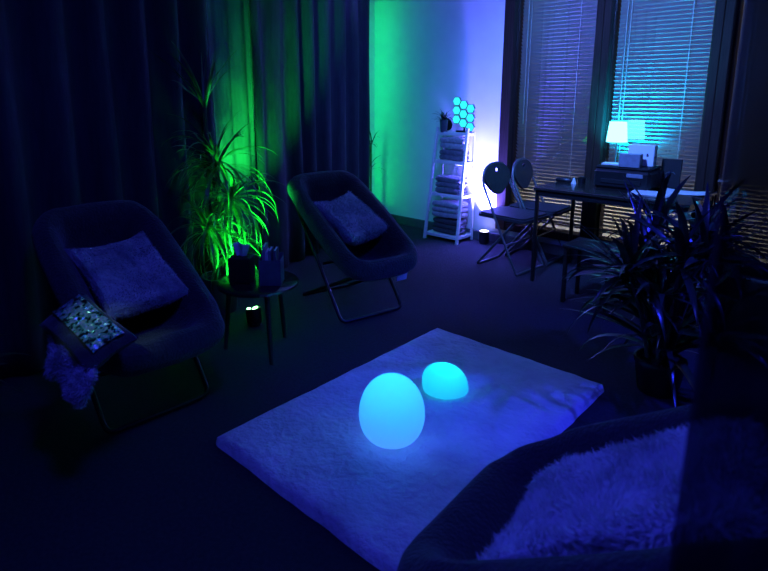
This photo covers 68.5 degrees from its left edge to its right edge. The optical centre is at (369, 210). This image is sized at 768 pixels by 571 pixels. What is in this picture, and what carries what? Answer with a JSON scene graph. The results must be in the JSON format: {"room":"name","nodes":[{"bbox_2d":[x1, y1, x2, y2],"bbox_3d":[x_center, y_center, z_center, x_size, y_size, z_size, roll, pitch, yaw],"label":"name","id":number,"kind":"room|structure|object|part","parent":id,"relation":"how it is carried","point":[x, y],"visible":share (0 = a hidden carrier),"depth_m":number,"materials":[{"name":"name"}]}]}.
{"room":"sensory room","nodes":[
{"label":"sensory room","id":0,"kind":"room"},
{"bbox_2d":[249,0,373,243],"bbox_3d":[-2.246,-0.845,4.358,0.100,2.900,6.630,11,16,42],"label":"wall","id":1,"kind":"structure","parent":0,"point":[371,10],"depth_m":6.54,"materials":[{"name":"white paint"}]},
{"bbox_2d":[0,224,698,570],"bbox_3d":[0.102,1.065,2.516,6.620,0.100,6.930,11,16,42],"label":"floor","id":2,"kind":"structure","parent":0,"point":[159,493],"depth_m":2.75,"materials":[{"name":"carpet"}]},
{"bbox_2d":[31,200,224,433],"bbox_3d":[-1.190,0.477,2.790,0.663,0.938,0.989,-11,16,-44],"label":"lounge chair","id":3,"kind":"object","parent":2,"relation":"on","point":[184,329],"visible":0.71,"depth_m":2.75,"materials":[{"name":"fabric"}]},
{"bbox_2d":[43,333,98,409],"bbox_3d":[-1.167,0.605,2.187,0.466,0.212,0.141,11,16,42],"label":"throw","id":4,"kind":"object","parent":3,"relation":"on","point":[76,386],"visible":0.76,"depth_m":2.13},
{"bbox_2d":[39,294,138,375],"bbox_3d":[-1.135,0.478,2.261,0.506,0.177,0.198,11,16,42],"label":"cushion","id":5,"kind":"object","parent":3,"relation":"on","point":[91,336],"visible":0.99,"depth_m":2.17,"materials":[{"name":"fabric"}]},
{"bbox_2d":[63,231,188,320],"bbox_3d":[-1.188,0.315,2.752,0.460,0.328,0.422,10,15,40],"label":"plush pillow","id":6,"kind":"object","parent":3,"relation":"on","point":[128,278],"visible":0.98,"depth_m":2.70,"materials":[{"name":"white fabric"}]},
{"bbox_2d":[148,41,285,314],"bbox_3d":[-0.969,-0.181,3.725,0.672,1.854,0.926,11,16,42],"label":"dracaena plant","id":7,"kind":"object","parent":2,"relation":"on","point":[210,279],"visible":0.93,"depth_m":3.78,"materials":[{"name":"green plant"}]},
{"bbox_3d":[-1.052,0.577,3.996,0.270,0.260,0.270,11,16,42],"label":"pot","id":8,"kind":"part","parent":7,"relation":"part of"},
{"bbox_2d":[245,306,261,326],"bbox_3d":[-0.774,0.697,3.759,0.116,0.121,0.104,11,16,42],"label":"spotlight","id":9,"kind":"object","parent":2,"relation":"on","point":[253,314],"visible":1,"depth_m":3.72,"materials":[{"name":"black plastic"}]},
{"bbox_2d":[217,269,298,364],"bbox_3d":[-0.655,0.622,3.348,0.470,0.436,0.470,6,13,27],"label":"side table","id":10,"kind":"object","parent":2,"relation":"on","point":[252,290],"visible":0.72,"depth_m":3.19,"materials":[{"name":"brown wood"}]},
{"bbox_3d":[-0.844,0.630,3.362,0.074,0.413,0.033,2,12,9],"label":"leg","id":11,"kind":"part","parent":10,"relation":"part of","materials":[{"name":"brown wood"}]},
{"bbox_2d":[228,242,255,283],"bbox_3d":[-0.747,0.295,3.284,0.125,0.229,0.125,1,12,3],"label":"tissue box","id":12,"kind":"object","parent":10,"relation":"on","point":[241,265],"visible":1,"depth_m":3.24,"materials":[{"name":"black"}]},
{"bbox_3d":[-0.569,0.667,3.184,0.034,0.413,0.072,-6,13,-26],"label":"leg","id":13,"kind":"part","parent":10,"relation":"part of","materials":[{"name":"brown wood"}]},
{"bbox_2d":[258,252,283,285],"bbox_3d":[-0.569,0.334,3.256,0.125,0.165,0.130,0,12,0],"label":"magazine file","id":14,"kind":"object","parent":10,"relation":"on","point":[271,273],"visible":0.93,"depth_m":3.20,"materials":[{"name":"plastic"}]},
{"bbox_2d":[262,242,267,260],"bbox_3d":[-0.605,0.299,3.248,0.026,0.225,0.109,0,12,0],"label":"booklet","id":15,"kind":"object","parent":14,"relation":"in","point":[265,246],"visible":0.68,"depth_m":3.19,"materials":[{"name":"white paper"}]},
{"bbox_2d":[265,247,268,260],"bbox_3d":[-0.587,0.317,3.251,0.015,0.190,0.109,1,12,0],"label":"booklet","id":16,"kind":"object","parent":14,"relation":"in","point":[266,252],"visible":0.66,"depth_m":3.19,"materials":[{"name":"white paper"}]},
{"bbox_2d":[268,246,273,260],"bbox_3d":[-0.567,0.312,3.250,0.015,0.200,0.109,-1,12,0],"label":"booklet","id":17,"kind":"object","parent":14,"relation":"in","point":[270,251],"visible":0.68,"depth_m":3.21,"materials":[{"name":"white paper"}]},
{"bbox_2d":[273,246,278,260],"bbox_3d":[-0.539,0.312,3.250,0.014,0.200,0.109,0,12,0],"label":"booklet","id":18,"kind":"object","parent":14,"relation":"in","point":[276,250],"visible":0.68,"depth_m":3.21,"materials":[{"name":"paper"}]},
{"bbox_3d":[-0.553,0.601,3.507,0.032,0.413,0.074,6,13,27],"label":"leg","id":19,"kind":"part","parent":10,"relation":"part of","materials":[{"name":"brown wood"}]},
{"bbox_2d":[287,170,417,322],"bbox_3d":[-0.132,0.227,4.023,0.660,0.932,0.989,-8,14,-33],"label":"lounge chair","id":20,"kind":"object","parent":2,"relation":"on","point":[393,253],"visible":0.92,"depth_m":3.94,"materials":[{"name":"black fabric"}]},
{"bbox_2d":[312,191,389,245],"bbox_3d":[-0.142,0.053,3.995,0.451,0.336,0.387,11,16,42],"label":"fur pillow","id":21,"kind":"object","parent":20,"relation":"on","point":[355,222],"visible":0.96,"depth_m":3.94,"materials":[{"name":"fur"}]},
{"bbox_2d":[370,132,383,191],"bbox_3d":[0.034,-0.403,6.581,0.334,1.138,0.274,11,16,42],"label":"leaf plant","id":22,"kind":"object","parent":2,"relation":"on","point":[371,141],"visible":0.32,"depth_m":6.59,"materials":[{"name":"plant"}]},
{"bbox_2d":[216,328,603,570],"bbox_3d":[0.268,0.952,2.705,1.107,0.038,1.666,11,16,42],"label":"rug","id":23,"kind":"object","parent":2,"relation":"on","point":[312,449],"visible":0.88,"depth_m":2.44,"materials":[{"name":"white fabric"}]},
{"bbox_2d":[359,373,424,448],"bbox_3d":[0.093,0.844,2.409,0.282,0.300,0.282,11,16,42],"label":"lamp","id":24,"kind":"object","parent":23,"relation":"on","point":[391,408],"visible":1,"depth_m":2.31,"materials":[{"name":"white plastic"}]},
{"bbox_2d":[422,362,467,399],"bbox_3d":[0.379,0.836,2.833,0.234,0.134,0.210,0,12,0],"label":"dome lamp","id":25,"kind":"object","parent":23,"relation":"on","point":[440,380],"visible":1,"depth_m":2.76,"materials":[{"name":"white plastic"}]},
{"bbox_2d":[423,127,475,244],"bbox_3d":[0.828,-0.277,5.887,0.437,1.183,0.306,11,16,42],"label":"ladder shelf","id":26,"kind":"object","parent":2,"relation":"on","point":[461,196],"visible":0.84,"depth_m":5.86,"materials":[{"name":"white paint"}]},
{"bbox_3d":[0.647,-0.295,5.979,0.199,1.183,0.029,-10,15,-40],"label":"leg","id":27,"kind":"part","parent":26,"relation":"part of","materials":[{"name":"white paint"}]},
{"bbox_3d":[0.780,-0.305,6.123,0.041,1.130,0.024,11,16,42],"label":"leg","id":28,"kind":"part","parent":26,"relation":"part of","materials":[{"name":"white paint"}]},
{"bbox_2d":[433,108,453,131],"bbox_3d":[0.780,-0.947,5.856,0.223,0.257,0.234,11,16,42],"label":"potted plant","id":29,"kind":"object","parent":26,"relation":"on","point":[443,121],"visible":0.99,"depth_m":5.85,"materials":[{"name":"green plant"}]},
{"bbox_3d":[0.770,-0.887,5.880,0.089,0.130,0.089,11,16,42],"label":"pot","id":30,"kind":"part","parent":29,"relation":"part of","materials":[{"name":"ceramic"}]},
{"bbox_2d":[446,118,451,130],"bbox_3d":[0.812,-0.912,5.933,0.132,0.131,0.029,11,16,43],"label":"ornament","id":31,"kind":"object","parent":26,"relation":"on","point":[449,127],"visible":0.4,"depth_m":5.91,"materials":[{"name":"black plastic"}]},
{"bbox_2d":[433,217,466,234],"bbox_3d":[0.847,0.149,5.995,0.340,0.168,0.190,11,16,42],"label":"folded blanket","id":32,"kind":"object","parent":26,"relation":"on","point":[444,225],"visible":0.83,"depth_m":5.91,"materials":[{"name":"fabric"}]},
{"bbox_2d":[432,198,467,218],"bbox_3d":[0.843,-0.024,5.963,0.355,0.184,0.215,11,16,42],"label":"folded blanket","id":33,"kind":"object","parent":32,"relation":"on","point":[445,208],"visible":0.91,"depth_m":5.88,"materials":[{"name":"fabric"}]},
{"bbox_2d":[435,174,467,193],"bbox_3d":[0.852,-0.280,5.927,0.335,0.187,0.155,11,16,42],"label":"folded blanket","id":34,"kind":"object","parent":26,"relation":"on","point":[445,183],"visible":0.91,"depth_m":5.86,"materials":[{"name":"fabric"}]},
{"bbox_2d":[439,149,468,161],"bbox_3d":[0.874,-0.582,5.875,0.320,0.123,0.115,11,16,42],"label":"folded blanket","id":35,"kind":"object","parent":26,"relation":"on","point":[446,154],"visible":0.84,"depth_m":5.82,"materials":[{"name":"fabric"}]},
{"bbox_2d":[440,136,468,149],"bbox_3d":[0.874,-0.705,5.849,0.310,0.130,0.120,11,16,42],"label":"folded blanket","id":36,"kind":"object","parent":35,"relation":"on","point":[448,142],"visible":0.82,"depth_m":5.79,"materials":[{"name":"fabric"}]},
{"bbox_3d":[0.934,-0.241,5.716,0.029,1.183,0.199,9,14,36],"label":"leg","id":37,"kind":"part","parent":26,"relation":"part of","materials":[{"name":"white paint"}]},
{"bbox_2d":[452,97,475,132],"bbox_3d":[0.963,-0.980,5.760,0.270,0.362,0.050,11,16,42],"label":"light","id":38,"kind":"object","parent":26,"relation":"on","point":[467,115],"visible":0.98,"depth_m":5.74,"materials":[{"name":"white plastic"}]},
{"bbox_2d":[453,116,459,122],"bbox_3d":[0.889,-0.943,5.812,0.088,0.076,0.008,11,16,42],"label":"diffuser","id":39,"kind":"object","parent":38,"relation":"attached to","point":[456,119],"depth_m":5.80,"materials":[{"name":"plastic"}]},
{"bbox_2d":[453,107,459,113],"bbox_3d":[0.889,-1.033,5.794,0.088,0.076,0.008,11,16,42],"label":"diffuser","id":40,"kind":"object","parent":38,"relation":"attached to","point":[456,110],"depth_m":5.79,"materials":[{"name":"plastic"}]},
{"bbox_2d":[453,97,460,104],"bbox_3d":[0.889,-1.123,5.775,0.088,0.076,0.008,11,16,42],"label":"diffuser","id":41,"kind":"object","parent":38,"relation":"attached to","point":[457,100],"depth_m":5.77,"materials":[{"name":"plastic"}]},
{"bbox_2d":[459,119,466,126],"bbox_3d":[0.951,-0.896,5.763,0.088,0.076,0.008,11,16,42],"label":"diffuser","id":42,"kind":"object","parent":38,"relation":"attached to","point":[463,122],"depth_m":5.76,"materials":[{"name":"plastic"}]},
{"bbox_2d":[460,110,466,117],"bbox_3d":[0.951,-0.987,5.745,0.088,0.076,0.008,11,16,42],"label":"diffuser","id":43,"kind":"object","parent":38,"relation":"attached to","point":[463,113],"depth_m":5.74,"materials":[{"name":"plastic"}]},
{"bbox_2d":[460,101,466,108],"bbox_3d":[0.951,-1.077,5.726,0.088,0.076,0.008,11,16,42],"label":"diffuser","id":44,"kind":"object","parent":38,"relation":"attached to","point":[463,104],"depth_m":5.72,"materials":[{"name":"plastic"}]},
{"bbox_2d":[466,123,473,130],"bbox_3d":[1.012,-0.850,5.715,0.088,0.076,0.008,11,16,42],"label":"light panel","id":45,"kind":"object","parent":38,"relation":"attached to","point":[468,125],"depth_m":5.70,"materials":[{"name":"plastic"}]},
{"bbox_2d":[466,114,473,121],"bbox_3d":[1.012,-0.940,5.696,0.088,0.076,0.008,11,16,42],"label":"diffuser","id":46,"kind":"object","parent":38,"relation":"attached to","point":[469,117],"depth_m":5.69,"materials":[{"name":"plastic"}]},
{"bbox_2d":[467,105,473,112],"bbox_3d":[1.012,-1.030,5.677,0.088,0.076,0.008,11,16,42],"label":"diffuser","id":47,"kind":"object","parent":38,"relation":"attached to","point":[470,108],"depth_m":5.67,"materials":[{"name":"white plastic"}]},
{"bbox_3d":[0.984,0.269,5.867,0.014,0.028,0.252,11,16,42],"label":"rail","id":48,"kind":"part","parent":26,"relation":"part of","materials":[{"name":"white paint"}]},
{"bbox_3d":[1.067,-0.251,5.860,0.041,1.130,0.024,11,16,42],"label":"leg","id":49,"kind":"part","parent":26,"relation":"part of","materials":[{"name":"white paint"}]},
{"bbox_2d":[479,230,488,243],"bbox_3d":[1.172,0.265,5.806,0.104,0.141,0.104,11,16,42],"label":"uplight","id":50,"kind":"object","parent":2,"relation":"on","point":[483,234],"visible":1,"depth_m":5.77,"materials":[{"name":"black plastic"}]},
{"bbox_2d":[477,161,548,276],"bbox_3d":[1.250,0.043,4.938,0.444,0.922,0.497,-11,16,-42],"label":"folding chair","id":51,"kind":"object","parent":2,"relation":"on","point":[497,181],"visible":0.98,"depth_m":4.93,"materials":[{"name":"grey metal"}]},
{"bbox_3d":[1.129,-0.286,5.003,0.378,0.271,0.063,-11,16,-42],"label":"backrest","id":52,"kind":"part","parent":51,"relation":"part of","materials":[{"name":"black plastic"}]},
{"bbox_3d":[1.216,0.263,5.021,0.379,0.459,0.397,-11,16,-42],"label":"frame","id":53,"kind":"part","parent":51,"relation":"part of","materials":[{"name":"grey metal"}]},
{"bbox_3d":[1.250,0.029,4.935,0.432,0.038,0.497,-11,16,-42],"label":"seat","id":54,"kind":"part","parent":51,"relation":"part of","materials":[{"name":"black plastic"}]},
{"bbox_2d":[505,158,570,265],"bbox_3d":[1.570,-0.017,5.231,0.497,0.922,0.444,10,15,39],"label":"folding chair","id":55,"kind":"object","parent":2,"relation":"on","point":[522,175],"visible":0.91,"depth_m":5.21,"materials":[{"name":"black plastic"}]},
{"bbox_3d":[1.434,-0.343,5.281,0.063,0.271,0.378,10,15,39],"label":"backrest","id":56,"kind":"part","parent":55,"relation":"part of","materials":[{"name":"black plastic"}]},
{"bbox_3d":[1.532,0.203,5.310,0.397,0.459,0.379,10,15,39],"label":"frame","id":57,"kind":"part","parent":55,"relation":"part of","materials":[{"name":"grey metal"}]},
{"bbox_3d":[1.571,-0.032,5.228,0.497,0.038,0.432,10,15,39],"label":"seat","id":58,"kind":"part","parent":55,"relation":"part of","materials":[{"name":"black plastic"}]},
{"bbox_2d":[397,404,690,570],"bbox_3d":[0.552,0.780,1.231,0.904,0.973,0.734,10,15,39],"label":"lounge chair","id":59,"kind":"object","parent":2,"relation":"on","point":[450,541],"visible":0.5,"depth_m":1.42,"materials":[{"name":"grey fabric"}]},
{"bbox_2d":[475,422,687,559],"bbox_3d":[0.544,0.658,1.210,0.573,0.468,0.498,7,13,30],"label":"fur pillow","id":60,"kind":"object","parent":59,"relation":"on","point":[623,497],"visible":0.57,"depth_m":1.16,"materials":[{"name":"fur"}]},
{"bbox_2d":[560,237,621,312],"bbox_3d":[1.624,0.459,4.118,0.360,0.442,0.300,11,16,42],"label":"stool","id":61,"kind":"object","parent":2,"relation":"on","point":[574,242],"visible":0.58,"depth_m":4.11,"materials":[{"name":"brown wood"}]},
{"bbox_3d":[1.425,0.467,4.134,0.026,0.420,0.026,11,16,42],"label":"leg","id":62,"kind":"part","parent":61,"relation":"part of","materials":[{"name":"brown wood"}]},
{"bbox_3d":[1.596,0.430,4.313,0.026,0.420,0.026,11,16,42],"label":"leg","id":63,"kind":"part","parent":61,"relation":"part of","materials":[{"name":"brown wood"}]},
{"bbox_3d":[1.624,0.254,4.076,0.360,0.024,0.300,11,16,42],"label":"seat","id":64,"kind":"part","parent":61,"relation":"part of","materials":[{"name":"brown wood"}]},
{"bbox_3d":[1.652,0.509,3.927,0.026,0.420,0.026,11,16,42],"label":"leg","id":65,"kind":"part","parent":61,"relation":"part of","materials":[{"name":"brown wood"}]},
{"bbox_2d":[530,177,716,280],"bbox_3d":[1.965,0.214,4.455,1.120,0.784,0.760,11,16,42],"label":"work table","id":66,"kind":"object","parent":2,"relation":"on","point":[588,192],"visible":0.66,"depth_m":4.31,"materials":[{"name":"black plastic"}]},
{"bbox_3d":[1.335,0.204,4.564,0.028,0.759,0.028,11,16,42],"label":"leg","id":67,"kind":"part","parent":66,"relation":"part of","materials":[{"name":"black plastic"}]},
{"bbox_2d":[556,177,572,182],"bbox_3d":[1.624,-0.259,4.710,0.144,0.038,0.038,7,14,32],"label":"glasses case","id":68,"kind":"object","parent":66,"relation":"on","point":[558,179],"visible":0.88,"depth_m":4.70,"materials":[{"name":"black plastic"}]},
{"bbox_3d":[1.812,0.101,5.066,0.028,0.759,0.028,11,16,42],"label":"leg","id":69,"kind":"part","parent":66,"relation":"part of","materials":[{"name":"black plastic"}]},
{"bbox_2d":[578,177,585,183],"bbox_3d":[1.746,-0.252,4.652,0.066,0.050,0.066,11,16,42],"label":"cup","id":70,"kind":"object","parent":66,"relation":"on","point":[581,180],"visible":1,"depth_m":4.63,"materials":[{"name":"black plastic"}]},
{"bbox_2d":[606,121,627,161],"bbox_3d":[2.044,-0.490,4.689,0.164,0.500,0.164,11,16,42],"label":"table lamp","id":71,"kind":"object","parent":66,"relation":"on","point":[617,130],"visible":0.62,"depth_m":4.60,"materials":[{"name":"white fabric"}]},
{"bbox_3d":[2.044,-0.654,4.655,0.164,0.165,0.164,11,16,42],"label":"lamp shade","id":72,"kind":"part","parent":71,"relation":"part of","materials":[{"name":"white fabric"}]},
{"bbox_2d":[594,162,662,190],"bbox_3d":[2.029,-0.273,4.441,0.420,0.175,0.329,11,16,42],"label":"printer","id":73,"kind":"object","parent":66,"relation":"on","point":[605,176],"visible":0.88,"depth_m":4.32,"materials":[{"name":"black plastic"}]},
{"bbox_2d":[601,162,618,165],"bbox_3d":[1.925,-0.372,4.456,0.160,0.012,0.100,9,14,36],"label":"pad","id":74,"kind":"object","parent":73,"relation":"on","point":[603,163],"visible":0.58,"depth_m":4.44,"materials":[{"name":"white paper"}]},
{"bbox_3d":[2.032,-0.347,4.429,0.400,0.024,0.300,11,16,42],"label":"lid","id":75,"kind":"part","parent":73,"relation":"part of","materials":[{"name":"black plastic"}]},
{"bbox_2d":[618,153,642,167],"bbox_3d":[1.994,-0.388,4.311,0.150,0.101,0.100,9,14,36],"label":"cardboard box","id":76,"kind":"object","parent":73,"relation":"on","point":[632,160],"visible":1,"depth_m":4.27,"materials":[{"name":"white cardboard"}]},
{"bbox_3d":[1.996,-0.263,4.256,0.120,0.030,0.006,11,16,42],"label":"control panel","id":77,"kind":"part","parent":73,"relation":"part of","materials":[{"name":"grey plastic"}]},
{"bbox_2d":[628,144,657,166],"bbox_3d":[2.125,-0.437,4.399,0.190,0.161,0.100,9,15,38],"label":"cardboard box","id":78,"kind":"object","parent":73,"relation":"on","point":[649,152],"visible":0.77,"depth_m":4.34,"materials":[{"name":"white cardboard"}]},
{"bbox_2d":[627,190,671,198],"bbox_3d":[2.052,-0.125,4.119,0.270,0.015,0.211,10,15,39],"label":"sheaf","id":79,"kind":"object","parent":66,"relation":"on","point":[647,193],"visible":0.74,"depth_m":4.09,"materials":[{"name":"white paper"}]},
{"bbox_2d":[661,158,682,187],"bbox_3d":[2.360,-0.294,4.419,0.145,0.226,0.087,9,15,38],"label":"display stand","id":80,"kind":"object","parent":66,"relation":"on","point":[675,165],"visible":0.78,"depth_m":4.39,"materials":[{"name":"black plastic"}]},
{"bbox_2d":[666,188,709,194],"bbox_3d":[2.339,-0.144,4.193,0.300,0.018,0.200,9,15,38],"label":"leaflet","id":81,"kind":"object","parent":66,"relation":"on","point":[682,192],"visible":0.67,"depth_m":4.17,"materials":[{"name":"white paper"}]},
{"bbox_3d":[2.595,0.248,4.351,0.028,0.759,0.028,11,16,42],"label":"leg","id":82,"kind":"part","parent":66,"relation":"part of","materials":[{"name":"black plastic"}]},
{"bbox_2d":[549,166,717,406],"bbox_3d":[1.509,0.342,2.834,1.270,1.189,1.086,0,12,2],"label":"leaf plant","id":83,"kind":"object","parent":2,"relation":"on","point":[666,323],"visible":0.8,"depth_m":2.76,"materials":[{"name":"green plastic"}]},
{"bbox_3d":[1.491,0.840,2.913,0.250,0.180,0.250,11,16,42],"label":"pot","id":84,"kind":"part","parent":83,"relation":"part of","materials":[{"name":"black plastic"}]},
{"bbox_2d":[374,0,708,272],"bbox_3d":[2.410,-0.903,4.639,6.520,2.900,0.140,11,16,42],"label":"wall","id":85,"kind":"structure","parent":0,"point":[428,54],"depth_m":6.12,"materials":[{"name":"white paint"}]},
{"bbox_2d":[391,214,670,276],"bbox_3d":[2.355,0.480,4.863,6.320,0.100,0.022,11,16,42],"label":"baseboard","id":86,"kind":"structure","parent":85,"relation":"attached to","point":[548,248],"depth_m":5.67,"materials":[{"name":"wood"}]},
{"bbox_2d":[495,0,604,240],"bbox_3d":[1.679,-1.021,5.262,0.945,2.560,0.170,11,16,42],"label":"window","id":87,"kind":"structure","parent":85,"relation":"in","point":[513,20],"depth_m":5.39,"materials":[{"name":"brown wood"}]},
{"bbox_2d":[514,0,597,228],"bbox_3d":[1.711,-1.048,5.257,0.712,2.385,0.054,11,16,42],"label":"window blind","id":88,"kind":"object","parent":87,"relation":"attached to","point":[566,10],"visible":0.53,"depth_m":5.24,"materials":[{"name":"white plastic"}]},
{"bbox_3d":[1.512,-1.086,5.416,0.006,2.344,0.002,11,16,42],"label":"cord","id":89,"kind":"part","parent":88,"relation":"part of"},
{"bbox_3d":[1.714,0.112,5.500,0.712,0.014,0.036,11,16,42],"label":"rail","id":90,"kind":"part","parent":88,"relation":"part of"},
{"bbox_3d":[1.856,-1.022,5.102,0.006,2.344,0.002,11,16,42],"label":"cord","id":91,"kind":"part","parent":88,"relation":"part of","materials":[{"name":"white fabric"}]},
{"bbox_2d":[587,0,726,258],"bbox_3d":[2.350,-0.895,4.649,0.890,2.560,0.170,11,16,42],"label":"window","id":92,"kind":"structure","parent":85,"relation":"in","point":[611,26],"depth_m":4.76,"materials":[{"name":"brown wood"}]},
{"bbox_2d":[601,0,715,242],"bbox_3d":[2.365,-0.925,4.660,0.702,2.385,0.054,11,16,42],"label":"window blind","id":93,"kind":"object","parent":92,"relation":"attached to","point":[632,92],"visible":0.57,"depth_m":4.61,"materials":[{"name":"white plastic"}]},
{"bbox_3d":[2.169,-0.963,4.816,0.006,2.344,0.002,11,16,42],"label":"cord","id":94,"kind":"part","parent":93,"relation":"part of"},
{"bbox_3d":[2.368,0.235,4.902,0.702,0.014,0.036,11,16,42],"label":"rail","id":95,"kind":"part","parent":93,"relation":"part of","materials":[{"name":"white plastic"}]},
{"bbox_3d":[2.508,-0.899,4.506,0.006,2.344,0.002,11,16,42],"label":"cord","id":96,"kind":"part","parent":93,"relation":"part of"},
{"bbox_2d":[702,0,743,206],"bbox_3d":[2.992,-0.774,4.063,0.865,2.560,0.170,11,16,42],"label":"window","id":97,"kind":"structure","parent":85,"relation":"in","point":[730,37],"depth_m":4.27,"materials":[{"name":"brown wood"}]},
{"bbox_3d":[0.102,-1.874,1.912,6.620,0.100,6.930,11,16,42],"label":"ceiling","id":98,"kind":"structure","parent":0,"visible":0},
{"bbox_2d":[0,0,221,383],"bbox_3d":[-1.725,-0.567,3.065,0.180,2.845,2.271,7,13,29],"label":"curtain","id":99,"kind":"object","parent":98,"relation":"hanging from","point":[86,108],"visible":0.6,"depth_m":3.24,"materials":[{"name":"fabric"}]},
{"bbox_2d":[206,0,259,265],"bbox_3d":[-1.196,-0.839,4.387,0.071,2.845,0.811,8,14,33],"label":"curtain","id":100,"kind":"object","parent":98,"relation":"hanging from","point":[228,20],"visible":0.37,"depth_m":4.53,"materials":[{"name":"fabric"}]},
{"bbox_2d":[249,0,369,267],"bbox_3d":[-0.466,-1.025,5.295,0.126,2.845,2.014,6,13,26],"label":"curtain","id":101,"kind":"object","parent":98,"relation":"hanging from","point":[310,58],"visible":0.76,"depth_m":5.06,"materials":[{"name":"fabric"}]},
{"bbox_2d":[668,0,767,570],"bbox_3d":[0.552,0.006,0.280,0.050,2.845,0.666,-10,16,-41],"label":"sheer curtain","id":102,"kind":"object","parent":98,"relation":"hanging from","point":[721,520],"visible":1,"depth_m":0.53,"materials":[{"name":"fabric"}]},
{"label":"outside","id":103,"kind":"structure","parent":0,"visible":0},
{"bbox_2d":[515,0,744,244],"bbox_3d":[3.122,-0.676,4.776,7.000,3.600,0.900,11,16,42],"label":"wall","id":104,"kind":"structure","parent":103,"point":[540,224],"depth_m":5.99,"materials":[{"name":"beige paint"}]}
]}

